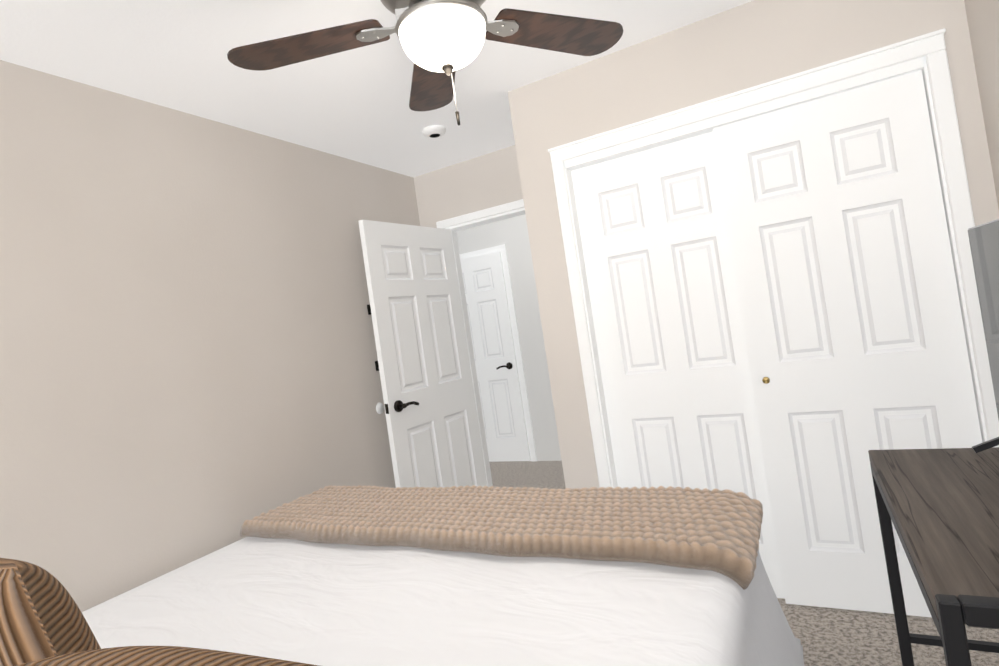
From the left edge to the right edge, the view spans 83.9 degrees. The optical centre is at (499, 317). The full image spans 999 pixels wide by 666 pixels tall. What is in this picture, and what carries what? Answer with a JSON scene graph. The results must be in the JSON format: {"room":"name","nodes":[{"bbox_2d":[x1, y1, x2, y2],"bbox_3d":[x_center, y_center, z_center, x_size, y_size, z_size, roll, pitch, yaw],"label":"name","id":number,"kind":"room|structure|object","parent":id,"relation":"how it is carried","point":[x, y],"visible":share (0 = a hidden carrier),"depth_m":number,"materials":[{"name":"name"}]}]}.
{"room":"bedroom","nodes":[
{"label":"bedroom","id":0,"kind":"room"},
{"bbox_2d":[0,60,419,611],"bbox_3d":[-1.276,0.311,2.421,0.100,2.440,3.650,-9,-1,28],"label":"wall","id":1,"kind":"structure","parent":0,"point":[189,373],"depth_m":2.25,"materials":[{"name":"paint"}]},
{"bbox_2d":[367,305,370,314],"bbox_3d":[-0.764,-0.047,3.320,0.042,0.060,0.024,-9,-1,28],"label":"wall hook","id":2,"kind":"object","parent":1,"relation":"attached to","point":[369,313],"depth_m":3.32,"materials":[{"name":"brown metal"}]},
{"bbox_2d":[375,361,378,370],"bbox_3d":[-0.715,0.289,3.313,0.042,0.060,0.024,-9,-1,28],"label":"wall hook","id":3,"kind":"object","parent":1,"relation":"attached to","point":[376,362],"depth_m":3.32,"materials":[{"name":"brown metal"}]},
{"bbox_2d":[376,403,383,413],"bbox_3d":[-0.706,0.540,3.294,0.007,0.068,0.068,-9,-1,28],"label":"door stop","id":4,"kind":"object","parent":1,"relation":"attached to","point":[379,408],"visible":1,"depth_m":3.29,"materials":[{"name":"white plastic"}]},
{"bbox_2d":[0,0,752,176],"bbox_3d":[-0.370,-1.098,2.717,4.385,0.100,5.160,-9,-1,28],"label":"ceiling","id":5,"kind":"structure","parent":0,"point":[352,104],"depth_m":2.23,"materials":[{"name":"white paint"}]},
{"bbox_2d":[227,0,622,125],"bbox_3d":[-0.183,-0.839,1.537,1.236,0.514,1.196,-9,-1,28],"label":"ceiling fan","id":6,"kind":"object","parent":5,"relation":"hanging from","point":[442,41],"visible":1,"depth_m":1.63,"materials":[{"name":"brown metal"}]},
{"bbox_2d":[422,125,445,137],"bbox_3d":[-0.361,-1.022,3.079,0.130,0.034,0.130,-9,-1,28],"label":"smoke detector","id":7,"kind":"object","parent":5,"relation":"attached to","point":[434,131],"visible":0.98,"depth_m":3.04,"materials":[{"name":"white plastic"}]},
{"bbox_2d":[413,145,522,228],"bbox_3d":[0.852,0.020,3.276,2.885,2.440,0.120,-9,-1,28],"label":"wall","id":8,"kind":"structure","parent":0,"point":[486,181],"depth_m":3.72,"materials":[{"name":"paint"}]},
{"bbox_2d":[358,220,487,487],"bbox_3d":[-0.443,0.422,3.460,0.167,2.000,0.812,-9,-1,28],"label":"bedroom door","id":9,"kind":"structure","parent":8,"relation":"in","point":[432,421],"depth_m":3.39,"materials":[{"name":"white paint"}]},
{"bbox_2d":[436,199,524,486],"bbox_3d":[0.153,0.308,3.655,0.944,2.087,0.138,-9,-1,28],"label":"trim","id":10,"kind":"structure","parent":8,"relation":"attached to","point":[486,216],"depth_m":3.83,"materials":[{"name":"white paint"}]},
{"bbox_2d":[456,214,561,461],"bbox_3d":[0.263,0.149,5.319,2.900,2.440,0.100,-9,-1,28],"label":"wall","id":11,"kind":"structure","parent":0,"point":[512,234],"depth_m":5.23,"materials":[{"name":"white paint"}]},
{"bbox_2d":[460,251,530,461],"bbox_3d":[-0.193,0.418,5.458,0.760,2.020,0.099,-9,-1,28],"label":"hall door","id":12,"kind":"structure","parent":11,"relation":"in","point":[495,359],"depth_m":5.39,"materials":[{"name":"white paint"}]},
{"bbox_2d":[459,244,536,461],"bbox_3d":[-0.174,0.395,5.499,0.874,2.087,0.016,-9,-1,28],"label":"trim","id":13,"kind":"structure","parent":11,"relation":"attached to","point":[517,345],"depth_m":5.30,"materials":[{"name":"white paint"}]},
{"bbox_2d":[489,461,998,665],"bbox_3d":[-0.005,1.415,2.664,4.385,0.100,5.160,-9,-1,28],"label":"floor","id":14,"kind":"structure","parent":0,"point":[826,636],"depth_m":2.04,"materials":[{"name":"carpet"}]},
{"bbox_2d":[82,536,803,665],"bbox_3d":[-0.413,1.083,1.379,2.124,0.561,2.294,-9,-1,28],"label":"bed","id":15,"kind":"object","parent":14,"relation":"on","point":[322,604],"visible":0.71,"depth_m":1.49,"materials":[{"name":"white fabric"}]},
{"bbox_2d":[0,558,100,665],"bbox_3d":[-0.843,0.595,0.940,0.673,0.478,0.204,-9,-1,28],"label":"pillow","id":16,"kind":"object","parent":15,"relation":"on","point":[41,616],"visible":0.88,"depth_m":0.75,"materials":[{"name":"brown fabric"}]},
{"bbox_2d":[15,646,318,665],"bbox_3d":[-0.252,0.548,0.596,0.704,0.369,0.274,-9,-1,24],"label":"pillow","id":17,"kind":"object","parent":15,"relation":"on","point":[151,656],"visible":1,"depth_m":0.64,"materials":[{"name":"brown fabric"}]},
{"bbox_2d":[240,485,762,589],"bbox_3d":[-0.101,0.747,2.058,1.950,0.104,0.526,-9,-1,28],"label":"throw blanket","id":18,"kind":"object","parent":15,"relation":"on","point":[716,530],"visible":1,"depth_m":1.83,"materials":[{"name":"beige fabric"}]},
{"bbox_2d":[868,447,998,665],"bbox_3d":[1.194,0.773,1.196,0.483,0.764,0.984,-9,-1,28],"label":"desk","id":19,"kind":"object","parent":14,"relation":"on","point":[939,508],"visible":1,"depth_m":1.22,"materials":[{"name":"brown wood"}]},
{"bbox_2d":[968,219,998,452],"bbox_3d":[1.179,0.078,1.144,0.207,0.634,1.100,-9,-1,28],"label":"tv","id":20,"kind":"object","parent":19,"relation":"on","point":[984,242],"visible":1,"depth_m":1.55,"materials":[{"name":"grey"}]},
{"bbox_2d":[508,0,998,488],"bbox_3d":[1.148,-0.037,2.625,1.741,2.440,0.745,-9,-1,28],"label":"wall","id":21,"kind":"structure","parent":0,"point":[753,43],"depth_m":2.36,"materials":[{"name":"paint"}]},
{"bbox_2d":[571,131,784,598],"bbox_3d":[0.801,0.231,2.485,0.710,1.980,0.034,-9,-1,28],"label":"closet door","id":22,"kind":"structure","parent":21,"relation":"in","point":[669,335],"depth_m":2.47,"materials":[{"name":"white paint"}]},
{"bbox_2d":[548,28,998,487],"bbox_3d":[1.062,0.140,2.303,1.506,2.101,0.122,-9,-1,28],"label":"trim","id":23,"kind":"structure","parent":21,"relation":"attached to","point":[926,54],"depth_m":2.13,"materials":[{"name":"white paint"}]},
{"bbox_2d":[713,70,981,616],"bbox_3d":[1.347,0.145,2.143,0.710,1.980,0.038,-9,-1,28],"label":"closet door","id":24,"kind":"structure","parent":21,"relation":"in","point":[852,322],"depth_m":2.14,"materials":[{"name":"white paint"}]},
{"bbox_2d":[964,0,998,208],"bbox_3d":[1.326,-0.096,1.016,0.100,2.440,3.650,-9,-1,28],"label":"wall","id":25,"kind":"structure","parent":0,"point":[983,19],"depth_m":1.81,"materials":[{"name":"paint"}]}
]}

